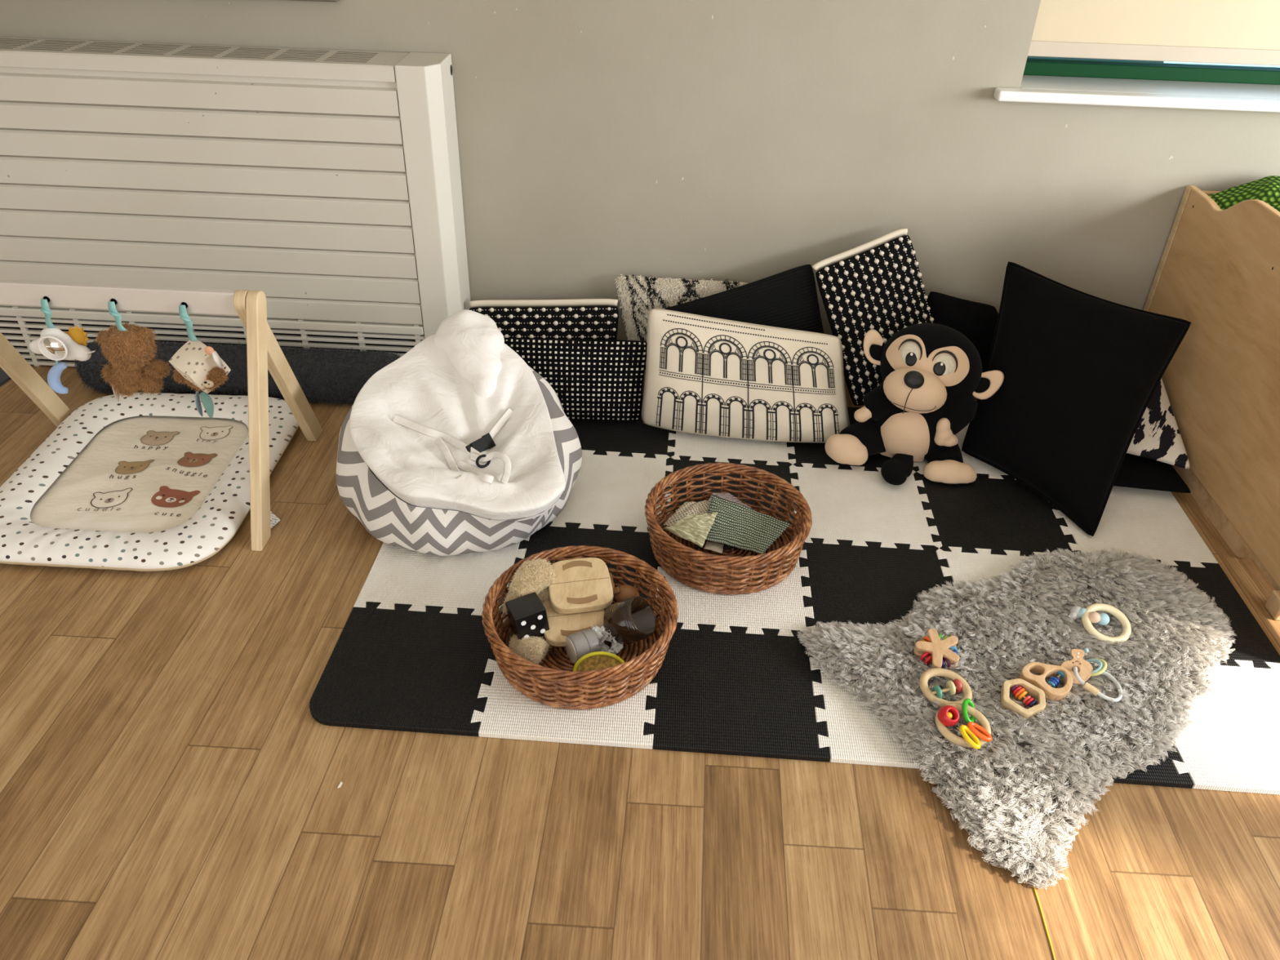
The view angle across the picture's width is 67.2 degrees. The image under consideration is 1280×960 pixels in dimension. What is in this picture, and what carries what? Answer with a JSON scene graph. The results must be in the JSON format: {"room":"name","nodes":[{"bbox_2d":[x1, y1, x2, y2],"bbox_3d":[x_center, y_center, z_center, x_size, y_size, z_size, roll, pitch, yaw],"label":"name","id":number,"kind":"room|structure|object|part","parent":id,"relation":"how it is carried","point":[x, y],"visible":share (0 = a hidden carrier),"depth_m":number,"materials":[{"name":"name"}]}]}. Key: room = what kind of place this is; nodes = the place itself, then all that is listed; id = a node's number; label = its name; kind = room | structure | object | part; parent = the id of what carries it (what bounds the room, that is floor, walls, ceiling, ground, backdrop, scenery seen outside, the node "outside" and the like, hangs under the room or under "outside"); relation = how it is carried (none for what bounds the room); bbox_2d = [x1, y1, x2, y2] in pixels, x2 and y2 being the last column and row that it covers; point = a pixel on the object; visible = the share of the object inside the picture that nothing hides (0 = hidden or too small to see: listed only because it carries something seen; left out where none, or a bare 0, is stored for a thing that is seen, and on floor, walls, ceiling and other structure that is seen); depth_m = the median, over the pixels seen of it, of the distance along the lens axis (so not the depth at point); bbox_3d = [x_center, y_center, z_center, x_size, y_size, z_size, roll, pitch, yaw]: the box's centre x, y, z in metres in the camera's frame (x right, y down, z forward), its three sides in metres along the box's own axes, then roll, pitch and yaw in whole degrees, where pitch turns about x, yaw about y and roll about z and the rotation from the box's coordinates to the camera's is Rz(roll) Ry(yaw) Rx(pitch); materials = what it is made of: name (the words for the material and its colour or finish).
{"room":"children's room","nodes":[
{"label":"children's room","id":0,"kind":"room"},
{"bbox_2d":[0,364,1279,959],"bbox_3d":[-0.138,1.476,0.164,5.613,0.001,6.326,3,35,1],"label":"floor","id":1,"kind":"structure","parent":0,"point":[170,780],"depth_m":1.51,"materials":[{"name":"brown wood"}]},
{"bbox_2d":[0,367,10,386],"bbox_3d":[-1.748,-0.267,2.604,0.105,0.009,0.292,-13,37,-21],"label":"mat","id":2,"kind":"object","parent":1,"relation":"on","point":[4,377],"visible":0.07,"depth_m":2.61,"materials":[{"name":"fabric"}]},
{"bbox_2d":[0,392,298,571],"bbox_3d":[-1.115,-0.023,2.237,0.654,0.052,0.686,3,35,1],"label":"play mat","id":3,"kind":"object","parent":1,"relation":"on","point":[140,482],"visible":0.88,"depth_m":2.17,"materials":[{"name":"fabric"}]},
{"bbox_3d":[-1.148,-0.023,2.238,0.404,0.011,0.512,3,35,1],"label":"panel","id":4,"kind":"part","parent":3,"relation":"part of","materials":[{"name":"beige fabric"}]},
{"bbox_2d":[0,279,323,551],"bbox_3d":[-1.139,-0.203,2.120,0.710,0.486,0.487,3,35,1],"label":"baby gym","id":5,"kind":"object","parent":1,"relation":"on","point":[264,353],"visible":0.98,"depth_m":2.00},
{"bbox_3d":[-1.449,-0.281,2.219,0.025,0.486,0.267,3,35,1],"label":"leg","id":6,"kind":"part","parent":5,"relation":"part of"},
{"bbox_2d":[29,298,96,394],"bbox_3d":[-1.230,-0.283,2.053,0.143,0.223,0.065,3,35,1],"label":"toy","id":7,"kind":"object","parent":5,"relation":"hanging from","point":[55,344],"visible":1,"depth_m":2.04,"materials":[{"name":"white fabric"}]},
{"bbox_2d":[37,335,67,360],"bbox_3d":[-1.232,-0.276,2.021,0.061,0.057,0.006,3,35,1],"label":"mirror","id":8,"kind":"object","parent":7,"relation":"attached to","point":[54,348],"depth_m":2.02,"materials":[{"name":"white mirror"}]},
{"bbox_2d":[94,301,171,401],"bbox_3d":[-1.085,-0.268,2.054,0.124,0.245,0.084,21,39,26],"label":"toy","id":9,"kind":"object","parent":5,"relation":"hanging from","point":[130,348],"visible":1,"depth_m":2.04,"materials":[{"name":"brown fabric"}]},
{"bbox_2d":[168,304,231,418],"bbox_3d":[-0.928,-0.247,2.049,0.116,0.264,0.100,24,40,28],"label":"toy","id":10,"kind":"object","parent":5,"relation":"hanging from","point":[197,364],"visible":1,"depth_m":2.03,"materials":[{"name":"fabric"}]},
{"bbox_3d":[-0.802,-0.124,2.021,0.025,0.486,0.267,3,35,1],"label":"leg","id":11,"kind":"part","parent":5,"relation":"part of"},
{"bbox_3d":[-0.817,-0.250,2.202,0.025,0.486,0.267,3,35,1],"label":"leg","id":12,"kind":"part","parent":5,"relation":"part of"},
{"bbox_2d":[0,36,471,366],"bbox_3d":[-1.637,-0.695,2.507,2.346,0.828,0.156,3,35,1],"label":"radiator cover","id":13,"kind":"object","parent":1,"relation":"on","point":[280,173],"visible":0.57,"depth_m":2.36,"materials":[{"name":"paint"}]},
{"bbox_2d":[0,38,377,62],"bbox_3d":[-1.322,-1.021,2.269,1.396,0.001,0.104,3,35,1],"label":"vent","id":14,"kind":"object","parent":13,"relation":"attached to","point":[11,44],"depth_m":2.26,"materials":[{"name":"white metal"}]},
{"bbox_3d":[-1.696,-0.456,2.595,2.246,0.023,0.024,3,35,1],"label":"rail","id":15,"kind":"part","parent":13,"relation":"part of","materials":[{"name":"paint"}]},
{"bbox_2d":[0,306,424,366],"bbox_3d":[-1.698,-0.394,2.639,2.246,0.180,0.014,3,35,1],"label":"grille","id":16,"kind":"object","parent":13,"relation":"attached to","point":[21,326],"depth_m":2.59,"materials":[{"name":"paint"}]},
{"bbox_2d":[72,337,401,405],"bbox_3d":[-1.050,-0.289,2.564,0.874,0.122,0.128,3,35,1],"label":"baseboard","id":17,"kind":"structure","parent":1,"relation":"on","point":[329,375],"depth_m":2.51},
{"bbox_2d":[335,309,582,555],"bbox_3d":[-0.403,-0.117,2.142,0.545,0.331,0.561,3,35,1],"label":"bean bag","id":18,"kind":"object","parent":1,"relation":"on","point":[456,445],"visible":1,"depth_m":2.07,"materials":[{"name":"fabric"}]},
{"bbox_3d":[-0.413,-0.127,2.103,0.430,0.175,0.574,-6,35,-12],"label":"seat","id":19,"kind":"part","parent":18,"relation":"part of","materials":[{"name":"white fabric"}]},
{"bbox_2d":[469,298,618,340],"bbox_3d":[-0.261,-0.360,2.571,0.403,0.235,0.134,3,35,1],"label":"cushion","id":20,"kind":"object","parent":1,"relation":"on","point":[568,322],"visible":0.36,"depth_m":2.54,"materials":[{"name":"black fabric"}]},
{"bbox_2d":[615,274,747,383],"bbox_3d":[0.122,-0.395,2.597,0.377,0.281,0.086,3,35,1],"label":"tufted cushion","id":21,"kind":"object","parent":1,"relation":"on","point":[638,295],"visible":0.23,"depth_m":2.54,"materials":[{"name":"beige fabric"}]},
{"bbox_2d":[309,395,1279,795],"bbox_3d":[0.351,0.136,2.115,1.815,0.012,1.222,3,35,1],"label":"play mat","id":22,"kind":"object","parent":1,"relation":"on","point":[736,692],"depth_m":1.91,"materials":[{"name":"plastic"}]},
{"bbox_2d":[503,337,647,421],"bbox_3d":[-0.173,-0.254,2.466,0.376,0.193,0.107,3,35,1],"label":"cushion","id":23,"kind":"object","parent":22,"relation":"on","point":[597,380],"visible":0.75,"depth_m":2.44,"materials":[{"name":"black fabric"}]},
{"bbox_2d":[481,545,678,710],"bbox_3d":[-0.110,0.271,1.789,0.358,0.108,0.358,-12,37,-19],"label":"wicker basket","id":24,"kind":"object","parent":22,"relation":"on","point":[558,686],"visible":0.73,"depth_m":1.72,"materials":[{"name":"brown wicker"}]},
{"bbox_2d":[501,587,549,613],"bbox_3d":[-0.211,0.226,1.810,0.081,0.030,0.060,3,35,1],"label":"loofah","id":25,"kind":"object","parent":24,"relation":"in","point":[544,595],"visible":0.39,"depth_m":1.81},
{"bbox_2d":[507,557,556,596],"bbox_3d":[-0.206,0.188,1.821,0.080,0.054,0.060,-21,41,-29],"label":"loofah","id":26,"kind":"object","parent":25,"relation":"on","point":[535,575],"visible":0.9,"depth_m":1.80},
{"bbox_2d":[505,591,549,639],"bbox_3d":[-0.207,0.254,1.774,0.065,0.070,0.066,-14,38,-21],"label":"die","id":27,"kind":"object","parent":24,"relation":"in","point":[526,614],"visible":1,"depth_m":1.75,"materials":[{"name":"black"}]},
{"bbox_2d":[507,635,551,664],"bbox_3d":[-0.204,0.305,1.762,0.058,0.035,0.045,19,38,23],"label":"loofah","id":28,"kind":"object","parent":24,"relation":"in","point":[533,650],"visible":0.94,"depth_m":1.75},
{"bbox_2d":[542,599,604,646],"bbox_3d":[-0.123,0.258,1.801,0.120,0.040,0.112,-4,35,-9],"label":"board","id":29,"kind":"object","parent":24,"relation":"in","point":[561,625],"visible":0.3,"depth_m":1.78,"materials":[{"name":"brown wood"}]},
{"bbox_2d":[548,557,613,613],"bbox_3d":[-0.114,0.199,1.826,0.120,0.041,0.118,-4,35,-9],"label":"wooden toy","id":30,"kind":"object","parent":29,"relation":"on","point":[584,584],"visible":0.89,"depth_m":1.81,"materials":[{"name":"brown wood"}]},
{"bbox_2d":[564,628,600,663],"bbox_3d":[-0.105,0.304,1.759,0.050,0.059,0.059,-16,38,-24],"label":"jar","id":31,"kind":"object","parent":24,"relation":"in","point":[580,643],"visible":0.78,"depth_m":1.74,"materials":[{"name":"metal"}]},
{"bbox_2d":[564,636,577,663],"bbox_3d":[-0.126,0.310,1.750,0.002,0.052,0.052,-16,38,-24],"label":"lid","id":32,"kind":"object","parent":31,"relation":"on","point":[571,642],"depth_m":1.74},
{"bbox_2d":[573,651,624,693],"bbox_3d":[-0.070,0.341,1.705,0.099,0.064,0.044,3,35,1],"label":"hoop","id":33,"kind":"object","parent":24,"relation":"in","point":[595,660],"visible":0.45,"depth_m":1.71,"materials":[{"name":"plastic"}]},
{"bbox_2d":[591,594,623,654],"bbox_3d":[-0.065,0.271,1.806,0.076,0.058,0.160,3,35,1],"label":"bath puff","id":34,"kind":"object","parent":24,"relation":"in","point":[602,634],"visible":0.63,"depth_m":1.76,"materials":[{"name":"white"}]},
{"bbox_2d":[608,572,620,594],"bbox_3d":[-0.055,0.201,1.865,0.021,0.017,0.055,-13,37,-20],"label":"hook","id":35,"kind":"object","parent":24,"relation":"in","point":[615,589],"visible":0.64,"depth_m":1.85,"materials":[{"name":"brown wood"}]},
{"bbox_2d":[613,584,639,603],"bbox_3d":[-0.027,0.225,1.870,0.052,0.044,0.044,3,35,1],"label":"ball","id":36,"kind":"object","parent":24,"relation":"in","point":[627,591],"visible":0.55,"depth_m":1.85,"materials":[{"name":"brown wood"}]},
{"bbox_2d":[603,595,655,646],"bbox_3d":[-0.019,0.260,1.779,0.097,0.099,0.081,10,36,12],"label":"jar","id":37,"kind":"object","parent":24,"relation":"in","point":[632,620],"visible":0.98,"depth_m":1.76,"materials":[{"name":"brown glass"}]},
{"bbox_2d":[644,462,812,595],"bbox_3d":[0.184,0.101,2.049,0.351,0.108,0.351,3,35,1],"label":"wicker basket","id":38,"kind":"object","parent":22,"relation":"on","point":[727,573],"visible":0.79,"depth_m":2.02,"materials":[{"name":"brown wicker"}]},
{"bbox_2d":[662,499,710,526],"bbox_3d":[0.110,0.072,2.097,0.088,0.015,0.122,14,36,16],"label":"folded cloth","id":39,"kind":"object","parent":38,"relation":"in","point":[692,508],"visible":0.62,"depth_m":2.10,"materials":[{"name":"beige fabric"}]},
{"bbox_2d":[663,511,717,547],"bbox_3d":[0.116,0.091,2.032,0.096,0.032,0.090,24,41,29],"label":"folded cloth","id":40,"kind":"object","parent":38,"relation":"in","point":[695,529],"visible":1,"depth_m":2.02,"materials":[{"name":"fabric"}]},
{"bbox_2d":[703,541,724,553],"bbox_3d":[0.157,0.140,2.031,0.041,0.007,0.033,11,36,13],"label":"folded cloth","id":41,"kind":"object","parent":38,"relation":"in","point":[717,547],"visible":1,"depth_m":2.03,"materials":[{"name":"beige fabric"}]},
{"bbox_2d":[694,539,769,550],"bbox_3d":[0.203,0.099,2.107,0.168,0.010,0.163,3,35,1],"label":"folded cloth","id":42,"kind":"object","parent":38,"relation":"in","point":[725,546],"visible":0.05,"depth_m":2.04,"materials":[{"name":"fabric"}]},
{"bbox_2d":[707,492,751,508],"bbox_3d":[0.203,0.044,2.152,0.103,0.014,0.037,8,35,9],"label":"folded cloth","id":43,"kind":"object","parent":42,"relation":"on","point":[728,496],"visible":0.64,"depth_m":2.15,"materials":[{"name":"fabric"}]},
{"bbox_2d":[705,494,791,554],"bbox_3d":[0.208,0.101,2.047,0.187,0.022,0.136,19,38,23],"label":"cloth","id":44,"kind":"object","parent":38,"relation":"in","point":[736,525],"visible":0.94,"depth_m":2.04,"materials":[{"name":"green fabric"}]},
{"bbox_2d":[663,264,824,333],"bbox_3d":[0.280,-0.370,2.498,0.487,0.355,0.116,-2,35,-5],"label":"cushion","id":45,"kind":"object","parent":22,"relation":"on","point":[788,299],"visible":0.26,"depth_m":2.46,"materials":[{"name":"black fabric"}]},
{"bbox_2d":[641,308,849,443],"bbox_3d":[0.272,-0.247,2.384,0.532,0.294,0.152,3,35,1],"label":"cushion","id":46,"kind":"object","parent":22,"relation":"on","point":[704,375],"visible":1,"depth_m":2.36,"materials":[{"name":"beige fabric"}]},
{"bbox_2d":[811,228,933,405],"bbox_3d":[0.618,-0.413,2.450,0.333,0.388,0.220,-7,36,-13],"label":"cushion","id":47,"kind":"object","parent":22,"relation":"on","point":[880,288],"visible":0.62,"depth_m":2.42,"materials":[{"name":"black fabric"}]},
{"bbox_2d":[824,323,1004,484],"bbox_3d":[0.672,-0.193,2.308,0.346,0.318,0.337,19,38,23],"label":"monkey","id":48,"kind":"object","parent":22,"relation":"on","point":[931,374],"visible":1,"depth_m":2.28},
{"bbox_2d":[961,261,1191,536],"bbox_3d":[0.986,-0.229,2.286,0.422,0.416,0.500,23,40,28],"label":"velvet cushion","id":49,"kind":"object","parent":22,"relation":"on","point":[1082,371],"visible":0.96,"depth_m":2.24,"materials":[{"name":"black fabric"}]},
{"bbox_2d":[927,291,998,397],"bbox_3d":[0.906,-0.355,2.569,0.364,0.288,0.082,3,35,1],"label":"cushion","id":50,"kind":"object","parent":1,"relation":"on","point":[977,322],"visible":0.34,"depth_m":2.52,"materials":[{"name":"black fabric"}]},
{"bbox_2d":[796,547,1235,889],"bbox_3d":[0.800,0.356,1.794,0.806,0.034,0.566,-15,38,-23],"label":"sheepskin rug","id":51,"kind":"object","parent":1,"relation":"on","point":[1017,794],"visible":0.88,"depth_m":1.74,"materials":[{"name":"fur"}]},
{"bbox_2d":[913,628,959,669],"bbox_3d":[0.542,0.314,1.762,0.080,0.053,0.085,3,35,1],"label":"star rattle","id":52,"kind":"object","parent":51,"relation":"on","point":[937,651],"visible":0.95,"depth_m":1.75,"materials":[{"name":"brown wood"}]},
{"bbox_2d":[919,667,972,706],"bbox_3d":[0.535,0.365,1.688,0.087,0.030,0.078,3,35,1],"label":"ring rattle","id":53,"kind":"object","parent":51,"relation":"on","point":[958,683],"visible":0.93,"depth_m":1.68,"materials":[{"name":"brown wood"}]},
{"bbox_2d":[935,697,991,749],"bbox_3d":[0.545,0.410,1.613,0.079,0.043,0.097,-12,37,-19],"label":"toy","id":54,"kind":"object","parent":51,"relation":"on","point":[948,715],"visible":1,"depth_m":1.61,"materials":[{"name":"brown wood"}]},
{"bbox_2d":[1000,678,1045,719],"bbox_3d":[0.664,0.382,1.676,0.077,0.038,0.065,25,41,30],"label":"hexagon rattle","id":55,"kind":"object","parent":51,"relation":"on","point":[1020,688],"visible":0.99,"depth_m":1.67,"materials":[{"name":"brown wood"}]},
{"bbox_2d":[1018,662,1072,702],"bbox_3d":[0.725,0.355,1.716,0.084,0.035,0.069,30,44,35],"label":"double hole rattle","id":56,"kind":"object","parent":51,"relation":"on","point":[1045,670],"visible":0.95,"depth_m":1.71,"materials":[{"name":"brown wood"}]},
{"bbox_2d":[1060,648,1122,702],"bbox_3d":[0.805,0.349,1.719,0.084,0.039,0.121,-10,36,-17],"label":"toy","id":57,"kind":"object","parent":51,"relation":"on","point":[1081,669],"visible":0.98,"depth_m":1.73,"materials":[{"name":"brown wood"}]},
{"bbox_2d":[1069,603,1131,644],"bbox_3d":[0.881,0.274,1.838,0.109,0.040,0.082,3,35,1],"label":"ring","id":58,"kind":"object","parent":51,"relation":"on","point":[1088,615],"visible":1,"depth_m":1.84,"materials":[{"name":"beige wood"}]},
{"bbox_2d":[1031,880,1055,959],"bbox_3d":[0.588,0.641,1.403,0.003,0.002,0.154,4,35,3],"label":"thread","id":59,"kind":"object","parent":1,"relation":"on","point":[1034,889],"visible":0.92,"depth_m":1.40},
{"bbox_2d":[1142,185,1279,620],"bbox_3d":[1.637,-0.184,2.075,0.650,0.652,1.110,3,35,1],"label":"wooden panel","id":60,"kind":"object","parent":1,"relation":"on","point":[1218,272],"visible":0.84,"depth_m":2.17,"materials":[{"name":"brown wood"}]},
{"bbox_3d":[1.670,-0.485,2.521,0.601,0.520,0.018,3,35,1],"label":"panel","id":61,"kind":"part","parent":60,"relation":"part of","materials":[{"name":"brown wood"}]},
{"bbox_2d":[1208,175,1279,212],"bbox_3d":[1.641,-0.384,1.985,0.560,0.232,0.950,3,35,1],"label":"knitted blanket","id":62,"kind":"object","parent":60,"relation":"on","point":[1267,189],"visible":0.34,"depth_m":2.29,"materials":[{"name":"green fabric"}]},
{"bbox_3d":[1.128,-0.071,2.450,0.314,0.012,0.312,3,35,1],"label":"tile","id":63,"kind":"structure","parent":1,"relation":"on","visible":0},
{"bbox_2d":[1113,453,1191,493],"bbox_3d":[1.137,-0.078,2.407,0.341,0.048,0.353,3,35,1],"label":"cushion","id":64,"kind":"object","parent":63,"relation":"on","point":[1135,471],"visible":0.16,"depth_m":2.29,"materials":[{"name":"black fabric"}]},
{"bbox_2d":[1126,378,1191,468],"bbox_3d":[1.225,-0.233,2.423,0.191,0.173,0.464,3,35,1],"label":"cushion","id":65,"kind":"object","parent":64,"relation":"on","point":[1157,437],"visible":0.25,"depth_m":2.32,"materials":[{"name":"fabric"}]},
{"bbox_2d":[0,0,1279,378],"bbox_3d":[-0.180,-1.433,2.129,5.799,2.549,0.200,3,35,1],"label":"wall","id":66,"kind":"structure","parent":0,"point":[599,141],"depth_m":2.37,"materials":[{"name":"paint"}]},
{"bbox_2d":[290,0,339,2],"bbox_3d":[-1.793,-1.177,2.259,2.198,0.025,0.037,3,35,1],"label":"trim","id":67,"kind":"structure","parent":66,"relation":"attached to","point":[335,1],"depth_m":2.22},
{"bbox_2d":[993,56,1279,112],"bbox_3d":[1.690,-1.421,1.998,1.658,1.224,0.248,3,35,1],"label":"window","id":68,"kind":"structure","parent":66,"relation":"in","point":[1048,80],"depth_m":2.35,"materials":[{"name":"green paint"}]},
{"bbox_3d":[1.674,-0.928,2.339,1.658,0.024,0.248,3,35,1],"label":"sill","id":69,"kind":"part","parent":68,"relation":"part of","materials":[{"name":"white paint"}]},
{"bbox_3d":[1.699,-1.481,2.064,1.548,1.200,0.050,3,35,1],"label":"frame","id":70,"kind":"part","parent":68,"relation":"part of","materials":[{"name":"green paint"}]},
{"bbox_3d":[1.680,-1.475,2.070,1.486,1.118,0.006,3,35,1],"label":"pane","id":71,"kind":"part","parent":68,"relation":"part of","materials":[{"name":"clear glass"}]},
{"bbox_2d":[1027,0,1279,65],"bbox_3d":[1.691,-1.418,1.962,1.534,1.088,0.010,3,35,1],"label":"roller blind","id":72,"kind":"object","parent":66,"relation":"attached to","point":[1240,32],"visible":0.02,"depth_m":2.25,"materials":[{"name":"fabric"}]}
]}

